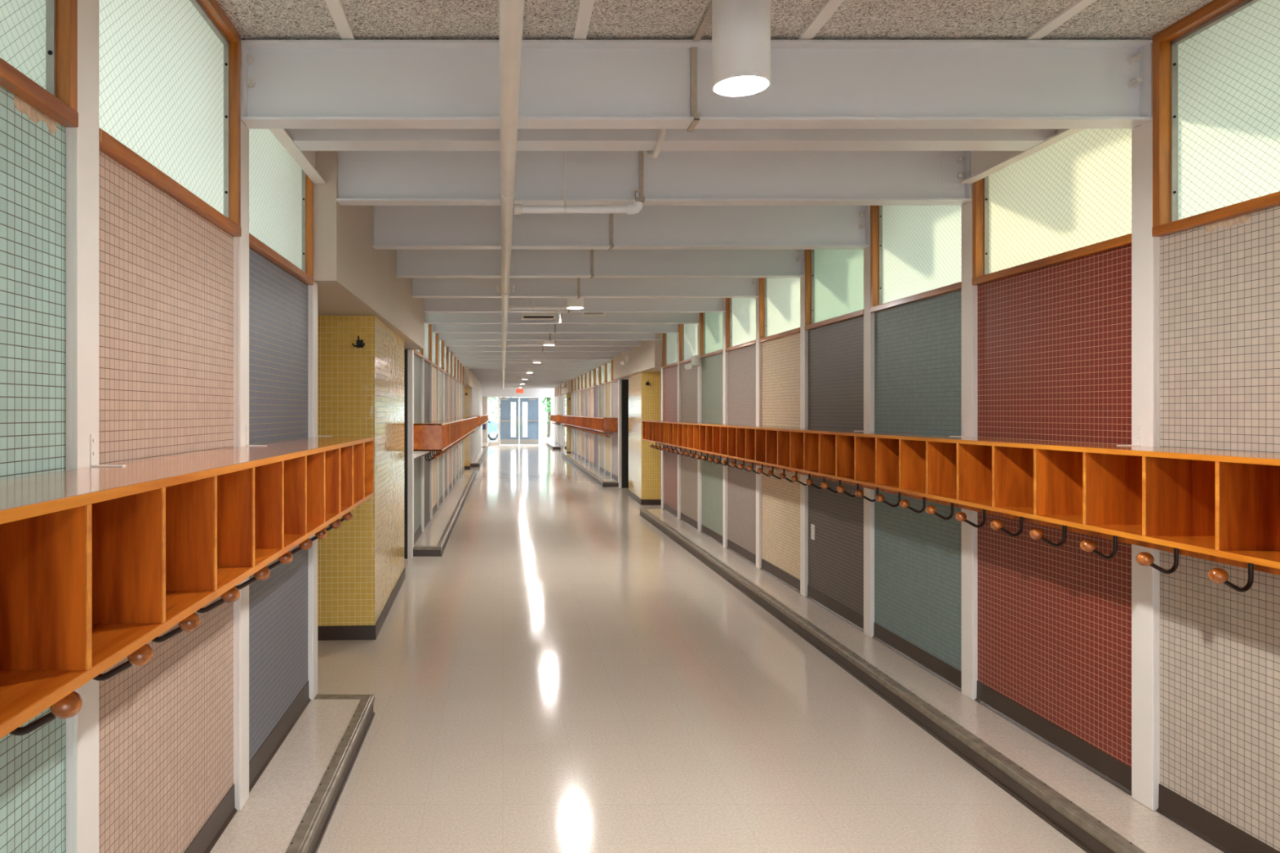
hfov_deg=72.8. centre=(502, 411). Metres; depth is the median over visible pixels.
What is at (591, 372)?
window
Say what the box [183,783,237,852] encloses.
baseboard
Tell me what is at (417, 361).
wall
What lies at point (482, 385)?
ceiling beam
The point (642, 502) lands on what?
baseboard
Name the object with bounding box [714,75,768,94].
diffuser
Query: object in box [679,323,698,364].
window
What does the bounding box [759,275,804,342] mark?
window
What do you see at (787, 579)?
baseboard
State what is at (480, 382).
ceiling beam
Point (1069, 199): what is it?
window
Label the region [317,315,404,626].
wall
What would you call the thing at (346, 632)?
baseboard
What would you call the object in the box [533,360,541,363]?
light
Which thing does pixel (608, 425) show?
cubby shelf
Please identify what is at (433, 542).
platform
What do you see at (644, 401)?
wall
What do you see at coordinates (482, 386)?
ceiling beam
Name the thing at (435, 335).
window
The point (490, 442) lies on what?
window
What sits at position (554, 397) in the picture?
steel column
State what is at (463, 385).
steel column
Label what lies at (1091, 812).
platform
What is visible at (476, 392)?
wall
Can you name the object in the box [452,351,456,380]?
window
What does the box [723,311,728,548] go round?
steel column
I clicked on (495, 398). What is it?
broadleaf tree
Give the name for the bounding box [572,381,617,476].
wall
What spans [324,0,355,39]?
ceiling strip
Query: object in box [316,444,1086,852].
floor
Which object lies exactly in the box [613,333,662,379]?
wall
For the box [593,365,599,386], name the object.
window
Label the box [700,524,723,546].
baseboard
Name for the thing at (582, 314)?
air vent
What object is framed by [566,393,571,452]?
wall
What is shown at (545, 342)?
light
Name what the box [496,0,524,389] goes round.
pipe
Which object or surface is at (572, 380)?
window
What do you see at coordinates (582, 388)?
window
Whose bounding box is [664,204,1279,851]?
wall
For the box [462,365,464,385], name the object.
window
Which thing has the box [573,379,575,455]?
steel column
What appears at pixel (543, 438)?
ground
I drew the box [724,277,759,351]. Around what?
window
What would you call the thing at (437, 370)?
steel column
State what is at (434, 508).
baseboard
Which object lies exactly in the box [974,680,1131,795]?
baseboard
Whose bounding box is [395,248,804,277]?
ceiling beam
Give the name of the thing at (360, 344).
wall hook
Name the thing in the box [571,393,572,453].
steel column
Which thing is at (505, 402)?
door
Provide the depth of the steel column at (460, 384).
19.68 m
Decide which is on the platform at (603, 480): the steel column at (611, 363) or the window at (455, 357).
the steel column at (611, 363)
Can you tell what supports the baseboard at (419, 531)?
attached to the wall at (417, 361)
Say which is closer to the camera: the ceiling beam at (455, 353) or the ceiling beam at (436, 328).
the ceiling beam at (436, 328)
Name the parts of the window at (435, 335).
pane, frame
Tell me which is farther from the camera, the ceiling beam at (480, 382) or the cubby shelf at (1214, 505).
the ceiling beam at (480, 382)
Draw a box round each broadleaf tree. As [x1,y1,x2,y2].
[488,397,515,422]
[540,397,551,437]
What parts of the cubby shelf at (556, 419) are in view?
panel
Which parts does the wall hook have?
mount plate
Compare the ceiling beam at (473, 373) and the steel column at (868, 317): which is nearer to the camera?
the steel column at (868, 317)
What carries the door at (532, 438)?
in the wall at (486, 392)
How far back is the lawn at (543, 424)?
77.31 m
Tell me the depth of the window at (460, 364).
19.64 m
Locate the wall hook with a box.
[351,335,365,347]
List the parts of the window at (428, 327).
pane, frame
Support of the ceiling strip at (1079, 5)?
attached to the ceiling
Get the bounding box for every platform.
[209,694,374,852]
[413,470,476,556]
[470,447,486,466]
[481,442,488,448]
[546,442,560,448]
[561,453,618,486]
[639,507,1223,852]
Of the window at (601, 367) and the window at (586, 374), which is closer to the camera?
the window at (601, 367)
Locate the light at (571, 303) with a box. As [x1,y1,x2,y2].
[566,297,583,309]
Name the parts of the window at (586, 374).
pane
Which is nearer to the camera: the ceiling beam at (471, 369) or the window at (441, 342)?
the window at (441, 342)
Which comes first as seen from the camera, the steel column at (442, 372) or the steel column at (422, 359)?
the steel column at (422, 359)
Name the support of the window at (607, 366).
in the wall at (615, 384)
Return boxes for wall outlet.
[810,524,814,540]
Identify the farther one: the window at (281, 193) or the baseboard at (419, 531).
the baseboard at (419, 531)
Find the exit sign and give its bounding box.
[515,386,523,393]
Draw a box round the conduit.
[646,128,666,158]
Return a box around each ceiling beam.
[240,40,1152,128]
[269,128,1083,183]
[336,151,972,205]
[373,205,870,248]
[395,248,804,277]
[412,277,759,297]
[423,297,725,312]
[424,312,699,324]
[431,324,679,333]
[438,333,662,340]
[444,340,641,346]
[448,346,631,351]
[452,351,621,355]
[456,355,613,359]
[458,360,611,363]
[462,363,604,365]
[468,365,598,368]
[471,368,593,370]
[471,370,589,373]
[473,373,584,374]
[475,374,581,376]
[475,376,577,377]
[477,377,574,379]
[478,379,568,380]
[479,380,565,382]
[480,382,560,384]
[480,382,563,382]
[481,384,560,385]
[481,385,559,386]
[481,386,555,387]
[481,386,558,386]
[481,387,554,388]
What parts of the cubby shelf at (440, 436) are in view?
panel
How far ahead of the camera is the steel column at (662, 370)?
12.57 m
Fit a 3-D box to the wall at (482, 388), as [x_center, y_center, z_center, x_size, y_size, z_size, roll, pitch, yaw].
[-1.824,0.092,36.950,1.752,2.905,5.100,0,0,0]
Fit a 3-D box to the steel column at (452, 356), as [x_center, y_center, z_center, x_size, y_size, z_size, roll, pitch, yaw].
[-0.998,0.043,16.174,0.100,2.805,0.104,0,0,0]
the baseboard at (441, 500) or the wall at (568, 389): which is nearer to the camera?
the baseboard at (441, 500)
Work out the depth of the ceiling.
2.96 m
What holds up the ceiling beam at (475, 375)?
attached to the steel column at (583, 375)
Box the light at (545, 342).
[543,340,555,345]
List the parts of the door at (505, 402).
kick plate, lite frame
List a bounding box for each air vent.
[520,312,555,319]
[580,312,605,316]
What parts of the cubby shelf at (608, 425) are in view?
hook rail, panel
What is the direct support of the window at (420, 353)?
in the wall at (417, 361)
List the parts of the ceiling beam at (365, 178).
splice plate, splice plate, plate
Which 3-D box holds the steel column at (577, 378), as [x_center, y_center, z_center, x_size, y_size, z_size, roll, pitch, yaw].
[2.401,0.043,26.839,0.100,2.805,0.104,0,0,0]
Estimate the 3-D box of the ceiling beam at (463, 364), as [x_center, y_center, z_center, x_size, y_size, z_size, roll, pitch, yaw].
[0.702,-1.202,19.729,3.299,0.289,0.104,0,0,0]
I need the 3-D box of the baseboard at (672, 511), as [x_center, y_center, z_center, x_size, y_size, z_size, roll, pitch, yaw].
[2.370,1.396,12.027,0.014,0.098,1.081,0,0,0]
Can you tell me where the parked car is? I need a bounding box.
[488,417,500,440]
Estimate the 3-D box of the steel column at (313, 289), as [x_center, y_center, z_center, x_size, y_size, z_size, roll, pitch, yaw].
[-0.998,0.043,4.324,0.100,2.805,0.104,0,0,0]
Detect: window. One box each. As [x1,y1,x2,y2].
[0,0,78,127]
[98,0,241,236]
[240,48,314,284]
[413,350,423,358]
[424,324,431,364]
[432,333,438,368]
[439,340,444,372]
[444,346,448,375]
[448,351,453,377]
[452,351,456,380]
[456,360,458,382]
[459,363,462,384]
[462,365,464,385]
[487,396,498,444]
[540,396,551,444]
[571,379,573,393]
[574,376,577,392]
[577,376,580,391]
[581,373,585,390]
[584,370,589,389]
[589,370,593,388]
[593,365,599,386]
[599,363,604,385]
[604,360,611,384]
[611,360,617,382]
[662,333,677,368]
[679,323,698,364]
[699,297,725,358]
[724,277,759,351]
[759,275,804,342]
[804,247,867,330]
[870,202,967,312]
[972,124,1140,284]
[1151,0,1279,236]
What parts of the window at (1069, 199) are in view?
frame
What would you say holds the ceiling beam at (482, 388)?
attached to the ceiling
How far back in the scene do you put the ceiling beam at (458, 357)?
17.35 m
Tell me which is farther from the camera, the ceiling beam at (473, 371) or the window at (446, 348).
the ceiling beam at (473, 371)
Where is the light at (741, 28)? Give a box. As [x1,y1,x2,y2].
[711,0,770,97]
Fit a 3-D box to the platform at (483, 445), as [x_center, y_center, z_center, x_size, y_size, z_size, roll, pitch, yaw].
[-0.865,1.494,37.237,0.427,0.103,4.486,0,0,0]
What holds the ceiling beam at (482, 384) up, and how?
attached to the steel column at (562, 396)
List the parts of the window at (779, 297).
frame, pane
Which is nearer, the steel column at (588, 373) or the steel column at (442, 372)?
the steel column at (442, 372)
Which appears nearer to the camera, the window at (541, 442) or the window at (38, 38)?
the window at (38, 38)
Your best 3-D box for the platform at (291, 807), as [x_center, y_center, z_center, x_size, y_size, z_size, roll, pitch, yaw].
[-0.865,1.493,1.675,0.427,0.104,5.351,0,0,0]
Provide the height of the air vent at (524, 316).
0.080 m
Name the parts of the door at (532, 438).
lite frame, kick plate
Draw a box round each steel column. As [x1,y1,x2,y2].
[66,0,98,852]
[233,120,248,810]
[308,281,317,700]
[413,350,413,547]
[421,350,424,532]
[429,333,432,519]
[436,340,439,509]
[442,372,444,501]
[447,375,448,493]
[451,355,453,488]
[453,355,456,482]
[457,363,459,478]
[460,384,462,474]
[462,385,464,470]
[554,397,555,443]
[555,397,556,444]
[557,386,559,445]
[560,395,560,446]
[561,395,562,448]
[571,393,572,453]
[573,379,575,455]
[577,377,578,457]
[580,374,583,459]
[584,374,586,462]
[588,373,590,464]
[593,386,595,467]
[598,368,599,470]
[604,365,605,474]
[610,363,612,478]
[617,379,618,482]
[661,367,664,509]
[677,332,680,519]
[697,323,702,532]
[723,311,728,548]
[755,296,761,568]
[800,248,808,597]
[863,246,874,637]
[961,183,977,700]
[1131,42,1159,810]
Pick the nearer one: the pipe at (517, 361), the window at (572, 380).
the pipe at (517, 361)
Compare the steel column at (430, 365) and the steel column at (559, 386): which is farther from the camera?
the steel column at (559, 386)
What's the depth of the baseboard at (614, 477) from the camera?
18.02 m
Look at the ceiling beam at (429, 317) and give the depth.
10.24 m
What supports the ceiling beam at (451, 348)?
attached to the steel column at (447, 375)
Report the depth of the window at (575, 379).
27.93 m
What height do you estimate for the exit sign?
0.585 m
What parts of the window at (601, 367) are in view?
pane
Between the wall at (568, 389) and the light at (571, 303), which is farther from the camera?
the wall at (568, 389)
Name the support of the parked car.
on the ground at (543, 438)
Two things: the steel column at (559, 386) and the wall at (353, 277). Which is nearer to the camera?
the wall at (353, 277)
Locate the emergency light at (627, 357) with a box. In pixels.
[620,351,630,364]
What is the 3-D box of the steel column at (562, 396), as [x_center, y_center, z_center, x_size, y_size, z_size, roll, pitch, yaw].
[2.401,0.043,33.949,0.100,2.805,0.104,0,0,0]
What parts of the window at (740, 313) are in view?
frame, pane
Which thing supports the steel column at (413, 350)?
on the platform at (433, 542)
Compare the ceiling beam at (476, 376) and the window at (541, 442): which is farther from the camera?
the window at (541, 442)
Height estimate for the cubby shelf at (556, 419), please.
0.413 m
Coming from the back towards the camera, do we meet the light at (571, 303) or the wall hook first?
the light at (571, 303)
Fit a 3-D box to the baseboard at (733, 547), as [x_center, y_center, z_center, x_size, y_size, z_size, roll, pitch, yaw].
[2.370,1.396,8.472,0.014,0.098,1.081,0,0,0]
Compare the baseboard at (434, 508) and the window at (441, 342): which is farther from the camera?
the window at (441, 342)
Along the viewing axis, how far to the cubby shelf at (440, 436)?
9.38 m
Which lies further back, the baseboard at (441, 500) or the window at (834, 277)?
the baseboard at (441, 500)
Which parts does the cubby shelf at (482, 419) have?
panel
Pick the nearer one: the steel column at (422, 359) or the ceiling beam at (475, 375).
the steel column at (422, 359)
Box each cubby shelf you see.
[0,422,373,738]
[413,416,477,461]
[473,414,488,426]
[550,414,563,425]
[560,415,617,437]
[642,419,1279,592]
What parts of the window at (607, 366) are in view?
pane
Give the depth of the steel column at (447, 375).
14.94 m
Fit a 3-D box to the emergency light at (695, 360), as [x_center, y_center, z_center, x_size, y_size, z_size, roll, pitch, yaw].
[2.271,-0.587,10.227,0.161,0.166,0.221,0,0,0]
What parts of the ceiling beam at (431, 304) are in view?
plate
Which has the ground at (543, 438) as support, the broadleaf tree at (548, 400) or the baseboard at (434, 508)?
the broadleaf tree at (548, 400)
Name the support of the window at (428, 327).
in the wall at (417, 361)
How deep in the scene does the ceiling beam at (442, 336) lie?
12.62 m
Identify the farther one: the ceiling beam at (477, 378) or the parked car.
the parked car
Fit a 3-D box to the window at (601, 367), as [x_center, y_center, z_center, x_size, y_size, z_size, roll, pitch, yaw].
[2.385,-0.997,20.322,0.073,0.727,1.081,0,0,0]
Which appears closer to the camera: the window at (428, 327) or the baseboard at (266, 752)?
the baseboard at (266, 752)
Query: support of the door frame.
attached to the wall at (486, 392)
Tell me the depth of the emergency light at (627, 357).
15.01 m
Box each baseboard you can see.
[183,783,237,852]
[248,680,311,792]
[317,568,404,640]
[413,524,422,544]
[424,512,430,528]
[432,503,437,516]
[439,495,443,506]
[444,488,448,499]
[605,470,610,477]
[612,473,617,481]
[627,489,661,505]
[663,502,677,518]
[680,512,697,530]
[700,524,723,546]
[726,538,755,566]
[760,558,799,593]
[806,584,863,631]
[872,622,961,692]
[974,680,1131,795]
[1155,783,1279,852]
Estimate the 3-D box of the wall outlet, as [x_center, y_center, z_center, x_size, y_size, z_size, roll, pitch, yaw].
[2.373,0.922,6.530,0.007,0.115,0.070,0,0,0]
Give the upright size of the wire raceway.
0.304 m
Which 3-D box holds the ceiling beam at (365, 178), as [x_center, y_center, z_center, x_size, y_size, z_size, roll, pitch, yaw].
[0.702,-1.202,4.324,3.299,0.289,0.104,0,0,0]
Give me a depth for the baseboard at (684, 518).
10.85 m
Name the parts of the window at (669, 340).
frame, pane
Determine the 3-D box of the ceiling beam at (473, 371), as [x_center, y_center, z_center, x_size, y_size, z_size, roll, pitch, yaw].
[0.759,-1.202,23.284,3.183,0.289,0.104,0,0,0]
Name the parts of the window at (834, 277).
frame, pane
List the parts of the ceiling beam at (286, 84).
plate, plate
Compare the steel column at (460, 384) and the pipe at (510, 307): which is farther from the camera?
the steel column at (460, 384)
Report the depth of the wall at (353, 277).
4.99 m
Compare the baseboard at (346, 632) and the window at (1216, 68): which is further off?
the baseboard at (346, 632)
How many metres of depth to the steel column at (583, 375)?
25.66 m
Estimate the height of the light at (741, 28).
0.352 m
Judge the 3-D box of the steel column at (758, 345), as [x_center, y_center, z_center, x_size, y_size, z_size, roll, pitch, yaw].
[2.401,0.043,7.879,0.100,2.805,0.104,0,0,0]
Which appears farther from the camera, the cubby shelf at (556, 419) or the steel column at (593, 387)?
the cubby shelf at (556, 419)
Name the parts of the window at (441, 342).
pane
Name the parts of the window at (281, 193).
pane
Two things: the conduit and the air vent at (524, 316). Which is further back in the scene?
the air vent at (524, 316)
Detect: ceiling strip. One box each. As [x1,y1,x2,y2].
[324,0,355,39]
[573,0,595,39]
[796,0,844,39]
[1022,0,1096,39]
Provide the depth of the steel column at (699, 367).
10.21 m
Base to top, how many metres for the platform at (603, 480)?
0.103 m
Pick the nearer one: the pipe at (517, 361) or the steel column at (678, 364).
the steel column at (678, 364)
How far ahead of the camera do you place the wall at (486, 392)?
39.50 m
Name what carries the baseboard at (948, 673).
attached to the wall at (1220, 281)
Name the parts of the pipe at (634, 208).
hanger rod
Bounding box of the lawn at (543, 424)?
[497,422,551,435]
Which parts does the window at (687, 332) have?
frame, pane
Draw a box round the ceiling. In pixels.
[216,0,1213,48]
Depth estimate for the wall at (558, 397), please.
35.69 m
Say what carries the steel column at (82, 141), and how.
on the platform at (291, 807)
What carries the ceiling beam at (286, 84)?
attached to the steel column at (1145, 248)
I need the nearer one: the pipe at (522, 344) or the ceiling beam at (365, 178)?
the ceiling beam at (365, 178)
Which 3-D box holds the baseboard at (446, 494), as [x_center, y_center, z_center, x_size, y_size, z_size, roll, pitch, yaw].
[-0.967,1.396,14.396,0.014,0.098,1.081,0,0,0]
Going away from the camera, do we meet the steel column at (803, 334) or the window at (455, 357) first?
the steel column at (803, 334)
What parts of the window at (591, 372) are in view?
pane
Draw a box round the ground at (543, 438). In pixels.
[488,435,551,444]
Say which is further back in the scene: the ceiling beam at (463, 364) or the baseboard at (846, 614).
the ceiling beam at (463, 364)
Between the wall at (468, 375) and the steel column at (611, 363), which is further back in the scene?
the wall at (468, 375)
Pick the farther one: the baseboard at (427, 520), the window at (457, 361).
the window at (457, 361)
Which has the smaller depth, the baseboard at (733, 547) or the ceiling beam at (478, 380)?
the baseboard at (733, 547)
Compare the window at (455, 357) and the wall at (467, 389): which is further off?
the wall at (467, 389)
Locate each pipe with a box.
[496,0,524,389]
[504,371,533,373]
[505,360,542,363]
[506,341,556,346]
[508,302,581,310]
[514,151,642,214]
[558,311,561,323]
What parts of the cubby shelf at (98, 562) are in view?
knob, knob, knob, knob, knob, knob, knob, knob, knob, knob, panel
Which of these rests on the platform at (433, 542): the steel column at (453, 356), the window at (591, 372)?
the steel column at (453, 356)
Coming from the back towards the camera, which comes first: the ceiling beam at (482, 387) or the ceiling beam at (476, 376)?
the ceiling beam at (482, 387)
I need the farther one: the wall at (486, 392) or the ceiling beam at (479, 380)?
the wall at (486, 392)
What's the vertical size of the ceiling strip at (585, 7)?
0.011 m
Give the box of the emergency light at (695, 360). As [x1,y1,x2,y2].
[684,355,700,369]
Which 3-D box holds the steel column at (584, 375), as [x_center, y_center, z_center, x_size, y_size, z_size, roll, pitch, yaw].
[2.401,0.043,24.469,0.100,2.805,0.104,0,0,0]
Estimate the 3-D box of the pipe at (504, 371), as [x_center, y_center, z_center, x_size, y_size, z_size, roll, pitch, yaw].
[0.444,-1.194,22.880,0.773,0.332,0.051,0,0,0]
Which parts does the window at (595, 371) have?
pane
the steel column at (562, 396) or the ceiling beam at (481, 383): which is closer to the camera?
the ceiling beam at (481, 383)
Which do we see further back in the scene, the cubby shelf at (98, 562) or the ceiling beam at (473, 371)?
the ceiling beam at (473, 371)
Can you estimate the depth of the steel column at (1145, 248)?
3.13 m
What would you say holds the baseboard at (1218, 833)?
attached to the wall at (1220, 281)
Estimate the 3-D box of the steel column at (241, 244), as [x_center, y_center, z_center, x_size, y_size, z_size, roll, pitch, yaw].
[-0.998,0.043,3.139,0.100,2.805,0.104,0,0,0]
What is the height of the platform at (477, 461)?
0.103 m
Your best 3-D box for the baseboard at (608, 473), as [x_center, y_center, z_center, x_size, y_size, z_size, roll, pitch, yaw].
[2.370,1.396,19.137,0.014,0.098,1.081,0,0,0]
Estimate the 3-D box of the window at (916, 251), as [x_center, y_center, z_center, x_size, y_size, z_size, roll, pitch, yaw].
[2.385,-0.997,4.917,0.073,0.727,1.081,0,0,0]
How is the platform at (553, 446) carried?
on the floor
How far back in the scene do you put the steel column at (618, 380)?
17.35 m
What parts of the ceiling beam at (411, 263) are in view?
plate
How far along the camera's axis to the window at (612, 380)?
18.46 m
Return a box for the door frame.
[498,396,540,444]
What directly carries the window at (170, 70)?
in the wall at (166, 270)
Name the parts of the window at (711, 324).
frame, pane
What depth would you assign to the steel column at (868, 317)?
5.48 m
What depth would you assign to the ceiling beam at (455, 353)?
16.17 m
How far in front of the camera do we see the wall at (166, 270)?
2.36 m
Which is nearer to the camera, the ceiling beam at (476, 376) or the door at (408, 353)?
the door at (408, 353)
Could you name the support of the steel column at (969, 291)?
on the platform at (1091, 812)
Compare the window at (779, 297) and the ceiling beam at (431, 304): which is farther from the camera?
the ceiling beam at (431, 304)
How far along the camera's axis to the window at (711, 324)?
9.88 m
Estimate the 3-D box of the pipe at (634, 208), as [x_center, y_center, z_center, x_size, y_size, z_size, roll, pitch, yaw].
[0.374,-1.166,4.205,0.633,0.388,0.051,0,0,0]
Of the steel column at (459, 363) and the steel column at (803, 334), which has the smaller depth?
the steel column at (803, 334)
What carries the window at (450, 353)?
in the wall at (417, 361)
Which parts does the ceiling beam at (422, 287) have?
plate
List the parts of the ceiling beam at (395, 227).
plate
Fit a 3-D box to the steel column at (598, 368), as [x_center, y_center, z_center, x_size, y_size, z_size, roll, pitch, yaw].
[2.401,0.043,20.914,0.100,2.805,0.104,0,0,0]
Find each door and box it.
[404,349,413,559]
[500,397,518,444]
[520,397,538,444]
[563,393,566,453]
[618,379,628,488]
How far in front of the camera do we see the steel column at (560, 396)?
35.09 m
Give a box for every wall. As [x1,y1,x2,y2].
[0,84,308,852]
[313,151,424,350]
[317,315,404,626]
[413,354,462,533]
[463,365,472,388]
[464,386,470,466]
[470,373,481,462]
[481,388,482,443]
[482,388,554,443]
[555,395,563,450]
[560,379,571,394]
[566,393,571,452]
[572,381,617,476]
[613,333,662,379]
[628,372,661,499]
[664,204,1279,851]
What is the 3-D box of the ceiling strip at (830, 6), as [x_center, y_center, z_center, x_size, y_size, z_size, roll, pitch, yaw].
[1.098,-1.355,18.750,0.046,0.011,41.500,0,0,0]
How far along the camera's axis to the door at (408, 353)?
8.95 m
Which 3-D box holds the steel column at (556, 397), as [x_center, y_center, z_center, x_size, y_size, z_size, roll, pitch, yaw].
[2.401,0.043,37.504,0.100,2.805,0.104,0,0,0]
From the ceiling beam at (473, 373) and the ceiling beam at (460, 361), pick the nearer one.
the ceiling beam at (460, 361)
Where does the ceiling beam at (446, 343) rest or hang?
attached to the steel column at (442, 372)
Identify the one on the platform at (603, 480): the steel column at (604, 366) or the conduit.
the steel column at (604, 366)
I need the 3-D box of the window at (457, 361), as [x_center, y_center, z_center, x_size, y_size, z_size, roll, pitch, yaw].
[-0.976,-0.997,17.951,0.062,0.727,1.081,0,0,0]
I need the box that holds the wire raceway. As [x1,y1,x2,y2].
[542,1,711,351]
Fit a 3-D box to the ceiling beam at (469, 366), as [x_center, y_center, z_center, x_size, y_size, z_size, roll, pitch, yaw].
[0.702,-1.202,20.914,3.299,0.289,0.104,0,0,0]
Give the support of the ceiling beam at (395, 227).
attached to the steel column at (868, 317)
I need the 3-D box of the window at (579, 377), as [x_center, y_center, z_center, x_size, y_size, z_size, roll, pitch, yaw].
[2.385,-0.997,26.247,0.073,0.727,1.081,0,0,0]
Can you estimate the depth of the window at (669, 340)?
12.34 m
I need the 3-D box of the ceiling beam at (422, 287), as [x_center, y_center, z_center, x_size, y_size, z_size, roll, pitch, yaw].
[0.759,-1.202,7.879,3.183,0.289,0.104,0,0,0]
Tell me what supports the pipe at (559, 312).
attached to the ceiling beam at (431, 304)
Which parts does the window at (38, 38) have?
pane, frame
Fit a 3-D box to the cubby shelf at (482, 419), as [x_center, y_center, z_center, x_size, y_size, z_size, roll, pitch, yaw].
[-0.795,0.301,31.450,0.304,0.348,14.500,0,0,0]
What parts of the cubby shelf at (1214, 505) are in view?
panel, knob, knob, knob, knob, knob, knob, knob, knob, knob, knob, knob, knob, knob, knob, knob, knob, knob, knob, knob, knob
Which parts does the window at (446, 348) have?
pane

